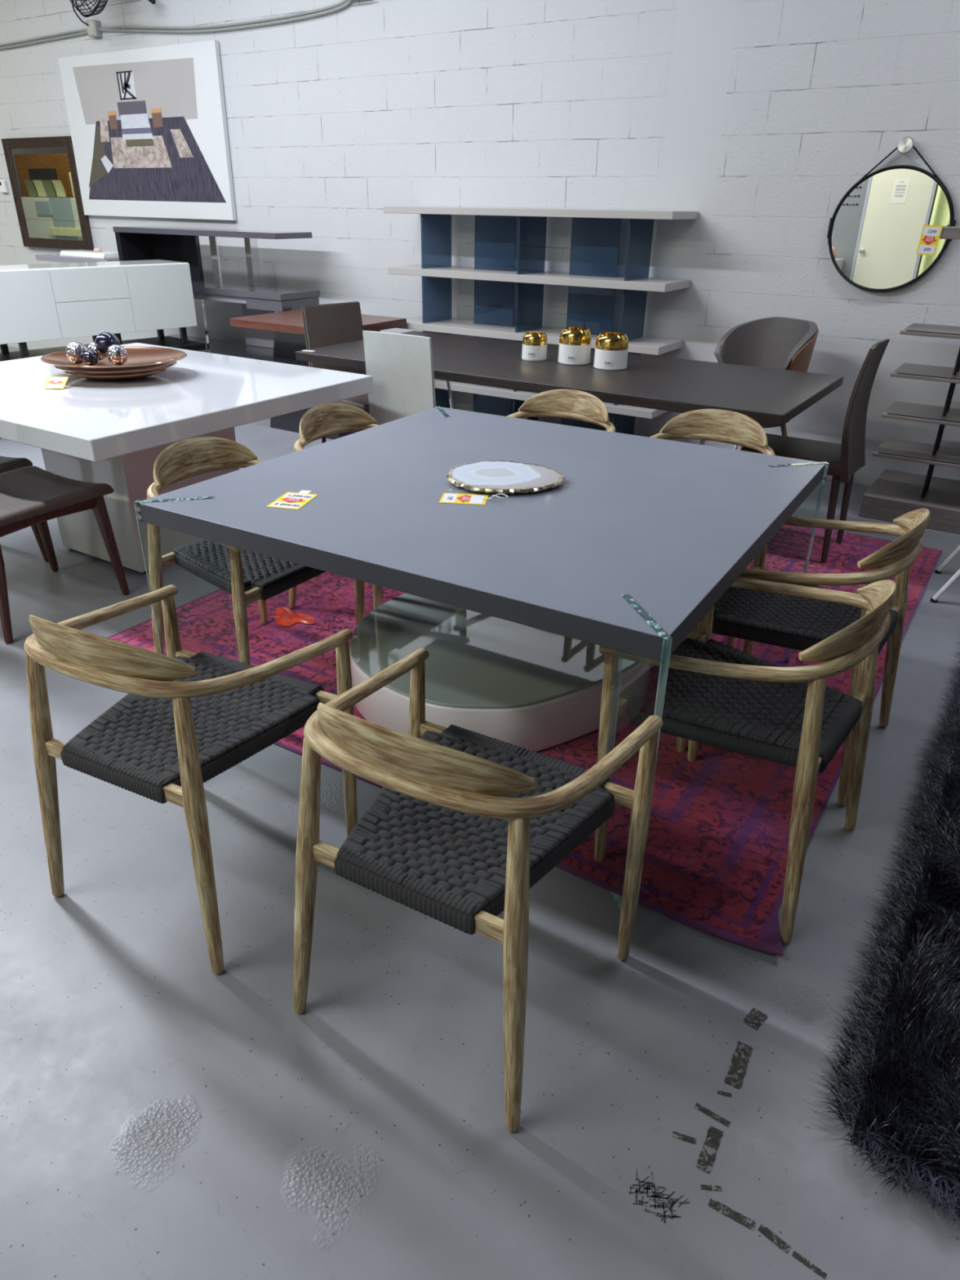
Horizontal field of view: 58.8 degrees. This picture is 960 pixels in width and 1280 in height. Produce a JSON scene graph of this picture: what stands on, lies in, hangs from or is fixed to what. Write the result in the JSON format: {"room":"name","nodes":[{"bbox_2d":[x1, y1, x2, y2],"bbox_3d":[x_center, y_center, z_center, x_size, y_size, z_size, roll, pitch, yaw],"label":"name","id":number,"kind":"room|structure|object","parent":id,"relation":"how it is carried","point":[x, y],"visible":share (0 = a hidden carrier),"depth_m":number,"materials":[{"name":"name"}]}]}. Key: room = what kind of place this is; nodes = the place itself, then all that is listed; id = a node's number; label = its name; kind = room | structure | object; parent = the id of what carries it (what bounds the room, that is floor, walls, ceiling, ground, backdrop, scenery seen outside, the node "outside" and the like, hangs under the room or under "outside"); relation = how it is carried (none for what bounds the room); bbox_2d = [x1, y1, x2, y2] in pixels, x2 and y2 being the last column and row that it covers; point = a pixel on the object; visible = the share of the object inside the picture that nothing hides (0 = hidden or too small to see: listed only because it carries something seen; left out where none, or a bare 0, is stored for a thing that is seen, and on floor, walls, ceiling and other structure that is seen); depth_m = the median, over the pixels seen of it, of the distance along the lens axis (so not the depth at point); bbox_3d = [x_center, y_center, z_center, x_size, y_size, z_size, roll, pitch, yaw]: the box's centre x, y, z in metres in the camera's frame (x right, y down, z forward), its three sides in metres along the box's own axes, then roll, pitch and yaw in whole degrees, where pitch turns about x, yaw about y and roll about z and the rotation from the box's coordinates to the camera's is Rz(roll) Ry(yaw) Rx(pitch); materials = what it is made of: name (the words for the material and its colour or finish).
{"room":"store","nodes":[
{"label":"store","id":0,"kind":"room"},
{"bbox_2d":[0,346,959,1279],"bbox_3d":[-4.674,-0.880,4.926,19.900,0.100,8.306,17,31,29],"label":"floor","id":1,"kind":"structure","parent":0,"point":[164,1116],"depth_m":1.67,"materials":[{"name":"grey concrete"}]},
{"bbox_2d":[0,455,48,561],"bbox_3d":[-2.311,-0.687,3.546,0.500,0.882,0.650,15,31,26],"label":"chair","id":2,"kind":"object","parent":1,"relation":"on","point":[6,464],"visible":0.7,"depth_m":3.65,"materials":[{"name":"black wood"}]},
{"bbox_2d":[0,466,129,644],"bbox_3d":[-1.829,-0.523,3.239,0.500,0.882,0.650,16,31,27],"label":"chair","id":3,"kind":"object","parent":1,"relation":"on","point":[30,495],"visible":1,"depth_m":3.30,"materials":[{"name":"black leather"}]},
{"bbox_2d":[0,335,205,438],"bbox_3d":[-3.122,-1.788,6.100,0.560,0.480,2.320,24,35,37],"label":"bench","id":4,"kind":"object","parent":1,"relation":"on","point":[168,341],"visible":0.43,"depth_m":6.50,"materials":[{"name":"black plastic"}]},
{"bbox_2d":[0,259,197,358],"bbox_3d":[-3.081,-2.265,5.880,0.460,0.568,2.200,24,35,37],"label":"sideboard","id":5,"kind":"object","parent":4,"relation":"on","point":[58,300],"visible":0.85,"depth_m":5.93,"materials":[{"name":"white wood"}]},
{"bbox_2d":[0,342,373,573],"bbox_3d":[-1.602,-0.819,3.952,1.680,0.760,1.470,17,31,29],"label":"dining table","id":6,"kind":"object","parent":1,"relation":"on","point":[113,433],"visible":0.72,"depth_m":3.58,"materials":[{"name":"white laminate"}]},
{"bbox_2d":[43,376,68,388],"bbox_3d":[-1.779,-1.080,3.575,0.085,0.036,0.067,1,27,1],"label":"price tag","id":7,"kind":"object","parent":6,"relation":"on","point":[52,382],"visible":1,"depth_m":3.57,"materials":[{"name":"yellow paper"}]},
{"bbox_2d":[63,367,168,379],"bbox_3d":[-1.625,-1.203,3.826,0.452,0.036,0.396,4,27,6],"label":"dish","id":8,"kind":"object","parent":6,"relation":"on","point":[151,373],"visible":0.36,"depth_m":3.69,"materials":[{"name":"wood"}]},
{"bbox_2d":[53,360,177,375],"bbox_3d":[-1.624,-1.224,3.816,0.528,0.036,0.463,4,27,6],"label":"dish","id":9,"kind":"object","parent":8,"relation":"on","point":[108,372],"visible":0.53,"depth_m":3.68,"materials":[{"name":"ceramic"}]},
{"bbox_2d":[40,346,186,370],"bbox_3d":[-1.622,-1.248,3.803,0.625,0.042,0.548,4,27,6],"label":"dish","id":10,"kind":"object","parent":9,"relation":"on","point":[139,357],"visible":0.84,"depth_m":3.84,"materials":[{"name":"ceramic"}]},
{"bbox_2d":[65,342,88,364],"bbox_3d":[-1.770,-1.261,3.744,0.092,0.092,0.092,17,31,29],"label":"decorative ball","id":11,"kind":"object","parent":10,"relation":"on","point":[74,351],"visible":0.94,"depth_m":3.71,"materials":[{"name":"silver metal"}]},
{"bbox_2d":[82,350,98,365],"bbox_3d":[-1.697,-1.229,3.716,0.064,0.064,0.064,17,31,29],"label":"decorative ball","id":12,"kind":"object","parent":10,"relation":"on","point":[90,357],"visible":0.94,"depth_m":3.69,"materials":[{"name":"blue ceramic"}]},
{"bbox_2d":[87,342,105,360],"bbox_3d":[-1.721,-1.298,3.830,0.080,0.080,0.080,17,31,29],"label":"decorative ball","id":13,"kind":"object","parent":10,"relation":"on","point":[91,346],"visible":0.45,"depth_m":3.80,"materials":[{"name":"silver metal"}]},
{"bbox_2d":[94,332,119,356],"bbox_3d":[-1.642,-1.302,3.757,0.104,0.104,0.104,17,31,29],"label":"decorative ball","id":14,"kind":"object","parent":10,"relation":"on","point":[103,340],"visible":0.67,"depth_m":3.72,"materials":[{"name":"blue ceramic"}]},
{"bbox_2d":[106,344,128,365],"bbox_3d":[-1.589,-1.249,3.733,0.088,0.088,0.088,17,31,29],"label":"decorative ball","id":15,"kind":"object","parent":10,"relation":"on","point":[117,354],"visible":0.92,"depth_m":3.70,"materials":[{"name":"silver metal"}]},
{"bbox_2d":[24,584,357,974],"bbox_3d":[-0.662,0.216,1.954,0.579,0.771,0.532,14,30,23],"label":"wooden armchair","id":16,"kind":"object","parent":1,"relation":"on","point":[185,718],"visible":1,"depth_m":1.81,"materials":[{"name":"brown wood"}]},
{"bbox_2d":[112,226,319,361],"bbox_3d":[-2.121,-2.623,6.895,1.900,1.261,0.550,17,31,29],"label":"shelving unit","id":17,"kind":"object","parent":1,"relation":"on","point":[181,244],"visible":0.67,"depth_m":6.72,"materials":[{"name":"grey paint"}]},
{"bbox_2d":[112,226,311,239],"bbox_3d":[-2.124,-3.188,6.659,1.830,0.040,0.380,17,31,29],"label":"shelf","id":18,"kind":"object","parent":17,"relation":"attached to","point":[213,233],"depth_m":6.50,"materials":[{"name":"grey paint"}]},
{"bbox_2d":[151,334,273,361],"bbox_3d":[-2.103,-2.389,7.000,1.850,0.023,0.550,17,31,29],"label":"shelf","id":19,"kind":"object","parent":17,"relation":"attached to","point":[254,350],"depth_m":6.95,"materials":[{"name":"black paint"}]},
{"bbox_2d":[229,309,406,439],"bbox_3d":[-1.116,-1.884,6.048,0.940,0.750,0.755,17,31,29],"label":"side table","id":20,"kind":"object","parent":1,"relation":"on","point":[288,328],"visible":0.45,"depth_m":5.87,"materials":[{"name":"brown wood"}]},
{"bbox_2d":[301,301,369,443],"bbox_3d":[-0.700,-1.487,5.083,0.417,0.931,0.557,-24,36,-39],"label":"leather chair","id":21,"kind":"object","parent":1,"relation":"on","point":[327,324],"visible":0.47,"depth_m":5.04,"materials":[{"name":"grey leather"}]},
{"bbox_2d":[293,648,662,1132],"bbox_3d":[-0.024,0.377,1.658,0.579,0.771,0.532,15,31,26],"label":"wooden armchair","id":22,"kind":"object","parent":1,"relation":"on","point":[460,828],"visible":1,"depth_m":1.51,"materials":[{"name":"brown wood"}]},
{"bbox_2d":[107,524,942,956],"bbox_3d":[0.397,-0.191,3.586,2.550,0.025,2.990,17,31,29],"label":"patterned rug","id":23,"kind":"object","parent":1,"relation":"on","point":[715,856],"visible":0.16,"depth_m":2.46,"materials":[{"name":"purple carpet"}]},
{"bbox_2d":[146,436,364,665],"bbox_3d":[-0.756,-0.248,2.839,0.532,0.771,0.579,17,31,29],"label":"wooden armchair","id":24,"kind":"object","parent":23,"relation":"on","point":[251,577],"visible":0.49,"depth_m":2.74,"materials":[{"name":"brown wood"}]},
{"bbox_2d":[273,606,315,626],"bbox_3d":[-0.750,-0.090,3.353,0.226,0.010,0.135,17,31,29],"label":"scrap","id":25,"kind":"object","parent":23,"relation":"on","point":[285,616],"visible":1,"depth_m":3.36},
{"bbox_2d":[288,403,382,609],"bbox_3d":[-0.409,-0.498,3.335,0.532,0.771,0.579,17,31,29],"label":"wooden armchair","id":26,"kind":"object","parent":23,"relation":"on","point":[322,420],"visible":0.09,"depth_m":3.31,"materials":[{"name":"brown wood"}]},
{"bbox_2d":[362,330,435,425],"bbox_3d":[-0.246,-1.066,4.255,0.391,0.934,0.535,16,31,28],"label":"leather chair","id":27,"kind":"object","parent":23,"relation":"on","point":[401,366],"visible":0.43,"depth_m":3.94,"materials":[{"name":"white leather"}]},
{"bbox_2d":[133,405,829,924],"bbox_3d":[0.089,-0.145,2.705,1.526,0.741,1.496,16,31,27],"label":"dining table","id":28,"kind":"object","parent":23,"relation":"on","point":[641,537],"visible":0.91,"depth_m":2.23,"materials":[{"name":"wood"}]},
{"bbox_2d":[266,489,317,509],"bbox_3d":[-0.511,-0.390,2.354,0.092,0.002,0.162,7,28,12],"label":"price tag","id":29,"kind":"object","parent":28,"relation":"on","point":[292,500],"visible":1,"depth_m":2.34,"materials":[{"name":"yellow paper"}]},
{"bbox_2d":[439,493,508,505],"bbox_3d":[-0.014,-0.401,2.363,0.190,0.026,0.095,4,27,6],"label":"price tag","id":30,"kind":"object","parent":28,"relation":"on","point":[451,498],"visible":1,"depth_m":2.37,"materials":[{"name":"yellow paper"}]},
{"bbox_2d":[446,460,564,493],"bbox_3d":[0.071,-0.481,2.526,0.344,0.020,0.322,17,31,29],"label":"decorative plate","id":31,"kind":"object","parent":28,"relation":"on","point":[500,477],"visible":1,"depth_m":2.50,"materials":[{"name":"white stone"}]},
{"bbox_2d":[349,593,653,751],"bbox_3d":[0.081,0.051,2.918,0.953,0.186,1.038,17,31,29],"label":"coffee table","id":32,"kind":"object","parent":23,"relation":"on","point":[531,688],"visible":0.46,"depth_m":2.64,"materials":[{"name":"paint"}]},
{"bbox_2d":[506,389,615,432],"bbox_3d":[0.263,-0.619,3.588,0.579,0.771,0.532,16,31,27],"label":"wooden armchair","id":33,"kind":"object","parent":23,"relation":"on","point":[577,405],"visible":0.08,"depth_m":3.62,"materials":[{"name":"brown wood"}]},
{"bbox_2d":[648,408,775,647],"bbox_3d":[0.805,-0.449,3.273,0.579,0.771,0.532,16,31,27],"label":"wooden armchair","id":34,"kind":"object","parent":23,"relation":"on","point":[726,426],"visible":0.07,"depth_m":3.30,"materials":[{"name":"brown wood"}]},
{"bbox_2d":[594,577,896,943],"bbox_3d":[0.641,0.179,2.061,0.532,0.771,0.579,20,33,32],"label":"wooden armchair","id":35,"kind":"object","parent":23,"relation":"on","point":[719,695],"visible":0.95,"depth_m":1.94,"materials":[{"name":"brown wood"}]},
{"bbox_2d":[676,508,929,805],"bbox_3d":[0.946,-0.043,2.502,0.532,0.771,0.579,18,32,31],"label":"wooden armchair","id":36,"kind":"object","parent":23,"relation":"on","point":[792,622],"visible":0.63,"depth_m":2.41,"materials":[{"name":"brown wood"}]},
{"bbox_2d":[740,338,889,563],"bbox_3d":[1.511,-0.900,3.961,0.495,0.955,0.366,17,31,29],"label":"leather chair","id":37,"kind":"object","parent":23,"relation":"on","point":[845,459],"visible":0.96,"depth_m":3.84,"materials":[{"name":"black leather"}]},
{"bbox_2d":[383,205,697,418],"bbox_3d":[0.311,-2.079,5.705,2.053,1.445,0.400,17,31,29],"label":"shelving unit","id":38,"kind":"object","parent":1,"relation":"on","point":[637,344],"visible":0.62,"depth_m":5.41,"materials":[{"name":"beige paint"}]},
{"bbox_2d":[295,330,844,449],"bbox_3d":[0.380,-1.084,4.529,2.602,0.747,1.060,17,31,29],"label":"dining table","id":39,"kind":"object","parent":1,"relation":"on","point":[767,396],"visible":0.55,"depth_m":4.04,"materials":[{"name":"brown wood"}]},
{"bbox_2d":[521,331,547,360],"bbox_3d":[0.283,-1.524,4.422,0.132,0.130,0.136,17,31,29],"label":"vase","id":40,"kind":"object","parent":39,"relation":"on","point":[534,343],"visible":1,"depth_m":4.38,"materials":[{"name":"white ceramic"}]},
{"bbox_2d":[557,327,591,364],"bbox_3d":[0.483,-1.497,4.337,0.166,0.164,0.169,17,31,29],"label":"vase","id":41,"kind":"object","parent":39,"relation":"on","point":[575,343],"visible":1,"depth_m":4.28,"materials":[{"name":"white ceramic"}]},
{"bbox_2d":[593,332,628,370],"bbox_3d":[0.649,-1.430,4.217,0.166,0.159,0.169,17,31,29],"label":"vase","id":42,"kind":"object","parent":39,"relation":"on","point":[611,353],"visible":1,"depth_m":4.16,"materials":[{"name":"white ceramic"}]},
{"bbox_2d":[628,1172,689,1222],"bbox_3d":[0.297,0.932,1.426,0.098,0.001,0.067,17,31,29],"label":"tape remnant","id":43,"kind":"object","parent":1,"relation":"on","point":[671,1202],"visible":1,"depth_m":1.42,"materials":[{"name":"black"}]},
{"bbox_2d":[671,1131,696,1144],"bbox_3d":[0.364,0.886,1.517,0.041,0.001,0.012,10,29,17],"label":"tape remnant","id":44,"kind":"object","parent":1,"relation":"on","point":[675,1135],"visible":1,"depth_m":1.52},
{"bbox_2d":[695,1125,723,1173],"bbox_3d":[0.405,0.896,1.500,0.026,0.001,0.086,15,30,26],"label":"tape remnant","id":45,"kind":"object","parent":1,"relation":"on","point":[707,1158],"visible":1,"depth_m":1.50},
{"bbox_2d":[700,1184,721,1191],"bbox_3d":[0.391,0.926,1.440,0.034,0.001,0.009,2,27,3],"label":"tape remnant","id":46,"kind":"object","parent":1,"relation":"on","point":[711,1188],"visible":1,"depth_m":1.44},
{"bbox_2d":[694,1102,730,1127],"bbox_3d":[0.424,0.867,1.556,0.065,0.001,0.012,18,32,30],"label":"tape remnant","id":47,"kind":"object","parent":1,"relation":"on","point":[699,1107],"visible":1,"depth_m":1.55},
{"bbox_2d":[717,1090,732,1097],"bbox_3d":[0.457,0.849,1.593,0.026,0.001,0.008,8,28,14],"label":"tape remnant","id":48,"kind":"object","parent":1,"relation":"on","point":[720,1092],"visible":1,"depth_m":1.59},
{"bbox_2d":[708,1198,755,1230],"bbox_3d":[0.415,0.945,1.404,0.075,0.001,0.016,15,31,26],"label":"tape remnant","id":49,"kind":"object","parent":1,"relation":"on","point":[721,1208],"visible":1,"depth_m":1.40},
{"bbox_2d":[724,1040,753,1088],"bbox_3d":[0.501,0.821,1.648,0.033,0.001,0.103,15,31,26],"label":"tape remnant","id":50,"kind":"object","parent":1,"relation":"on","point":[738,1066],"visible":1,"depth_m":1.65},
{"bbox_2d":[743,1007,767,1031],"bbox_3d":[0.563,0.774,1.742,0.034,0.001,0.049,25,36,38],"label":"tape remnant","id":51,"kind":"object","parent":1,"relation":"on","point":[755,1018],"visible":1,"depth_m":1.74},
{"bbox_2d":[699,316,818,449],"bbox_3d":[1.542,-1.308,4.806,0.515,0.923,0.580,-13,30,-25],"label":"shell chair","id":52,"kind":"object","parent":1,"relation":"on","point":[782,343],"visible":0.59,"depth_m":4.81,"materials":[{"name":"grey leather"}]},
{"bbox_2d":[757,1223,791,1253],"bbox_3d":[0.473,0.963,1.371,0.051,0.001,0.014,24,35,38],"label":"tape remnant","id":53,"kind":"object","parent":1,"relation":"on","point":[762,1228],"visible":1,"depth_m":1.37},
{"bbox_2d":[791,1250,826,1279],"bbox_3d":[0.517,0.981,1.338,0.052,0.001,0.010,21,34,34],"label":"tape remnant","id":54,"kind":"object","parent":1,"relation":"on","point":[797,1255],"visible":1,"depth_m":1.34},
{"bbox_2d":[812,638,959,1229],"bbox_3d":[1.756,0.467,2.283,1.136,0.082,2.894,17,31,29],"label":"shag rug","id":55,"kind":"object","parent":1,"relation":"on","point":[908,1117],"visible":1,"depth_m":1.71,"materials":[{"name":"black fabric"}]},
{"bbox_2d":[858,226,959,533],"bbox_3d":[2.791,-1.221,4.152,1.405,1.399,0.600,17,31,29],"label":"shelf","id":56,"kind":"object","parent":1,"relation":"on","point":[893,494],"visible":0.96,"depth_m":4.42,"materials":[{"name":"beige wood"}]},
{"bbox_2d":[915,224,942,255],"bbox_3d":[2.097,-1.866,3.977,0.086,0.131,0.002,17,31,29],"label":"price tag","id":57,"kind":"object","parent":56,"relation":"hanging from","point":[931,234],"visible":1,"depth_m":3.98,"materials":[{"name":"yellow paper"}]},
{"bbox_2d":[930,544,959,602],"bbox_3d":[2.279,-0.690,3.445,0.681,1.090,0.379,6,28,10],"label":"rack","id":58,"kind":"object","parent":1,"relation":"on","point":[934,599],"visible":1,"depth_m":3.59,"materials":[{"name":"white metal"}]},
{"bbox_2d":[0,0,959,485],"bbox_3d":[-2.443,-4.367,6.958,19.900,4.300,0.200,17,31,29],"label":"wall","id":59,"kind":"structure","parent":0,"point":[757,118],"depth_m":5.34,"materials":[{"name":"white brick"}]},
{"bbox_2d":[0,180,8,192],"bbox_3d":[-4.696,-4.464,8.388,0.100,0.110,0.032,17,31,29],"label":"thermostat","id":60,"kind":"object","parent":59,"relation":"attached to","point":[3,188],"visible":1,"depth_m":8.37,"materials":[{"name":"white plastic"}]},
{"bbox_2d":[0,28,88,48],"bbox_3d":[-3.985,-5.247,7.472,1.879,0.065,0.018,17,31,29],"label":"conduit","id":61,"kind":"object","parent":59,"relation":"attached to","point":[84,31],"visible":1,"depth_m":7.33,"materials":[{"name":"white metal"}]},
{"bbox_2d":[1,135,93,250],"bbox_3d":[-4.090,-4.214,8.059,1.070,0.930,0.044,17,31,29],"label":"framed picture","id":62,"kind":"object","parent":59,"relation":"attached to","point":[42,172],"visible":0.91,"depth_m":8.04,"materials":[{"name":"brown wood"}]},
{"bbox_2d":[35,253,119,262],"bbox_3d":[-3.505,-3.425,7.662,1.030,0.045,0.400,17,31,29],"label":"wall ledge","id":63,"kind":"object","parent":59,"relation":"attached to","point":[48,257],"visible":0.5,"depth_m":7.54,"materials":[{"name":"grey paint"}]},
{"bbox_2d":[59,249,119,258],"bbox_3d":[-3.436,-3.415,7.547,0.622,0.049,0.224,17,31,29],"label":"tray","id":64,"kind":"object","parent":63,"relation":"on","point":[72,253],"visible":1,"depth_m":7.45,"materials":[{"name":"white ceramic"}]},
{"bbox_2d":[93,247,102,251],"bbox_3d":[-3.345,-3.415,7.457,0.072,0.034,0.072,17,31,29],"label":"seashell","id":65,"kind":"object","parent":64,"relation":"on","point":[97,249],"visible":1,"depth_m":7.43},
{"bbox_2d":[71,0,102,37],"bbox_3d":[-3.153,-5.055,6.867,0.172,0.300,0.333,-19,33,-34],"label":"junction box","id":66,"kind":"object","parent":59,"relation":"attached to","point":[92,25],"visible":0.96,"depth_m":6.95,"materials":[{"name":"white plastic"}]},
{"bbox_2d":[70,0,107,17],"bbox_3d":[-2.918,-5.051,6.363,0.548,0.672,0.517,3,27,4],"label":"wall fan","id":67,"kind":"object","parent":59,"relation":"attached to","point":[98,4],"visible":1,"depth_m":6.46,"materials":[{"name":"black metal"}]},
{"bbox_2d":[57,40,236,220],"bbox_3d":[-2.807,-4.208,7.131,1.965,1.210,0.042,17,31,29],"label":"poster","id":68,"kind":"object","parent":59,"relation":"attached to","point":[148,126],"visible":1,"depth_m":7.05,"materials":[{"name":"paper"}]},
{"bbox_2d":[72,57,226,202],"bbox_3d":[-2.799,-4.218,7.094,1.790,1.008,0.004,17,31,29],"label":"print","id":69,"kind":"object","parent":68,"relation":"attached to","point":[147,129],"depth_m":7.05,"materials":[{"name":"paper"}]},
{"bbox_2d":[147,0,155,4],"bbox_3d":[-2.520,-4.922,6.507,0.059,0.133,0.188,-10,29,-20],"label":"wall bracket","id":70,"kind":"object","parent":59,"relation":"attached to","point":[153,2],"visible":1,"depth_m":6.46,"materials":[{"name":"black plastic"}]},
{"bbox_2d":[98,0,351,32],"bbox_3d":[-1.975,-4.606,6.338,2.720,0.137,0.018,17,31,29],"label":"conduit","id":71,"kind":"object","parent":59,"relation":"attached to","point":[112,28],"visible":1,"depth_m":6.26,"materials":[{"name":"white metal"}]},
{"bbox_2d":[826,136,955,292],"bbox_3d":[2.176,-2.236,4.507,0.620,0.734,0.050,17,31,29],"label":"round mirror","id":72,"kind":"object","parent":59,"relation":"attached to","point":[874,232],"visible":0.98,"depth_m":4.54,"materials":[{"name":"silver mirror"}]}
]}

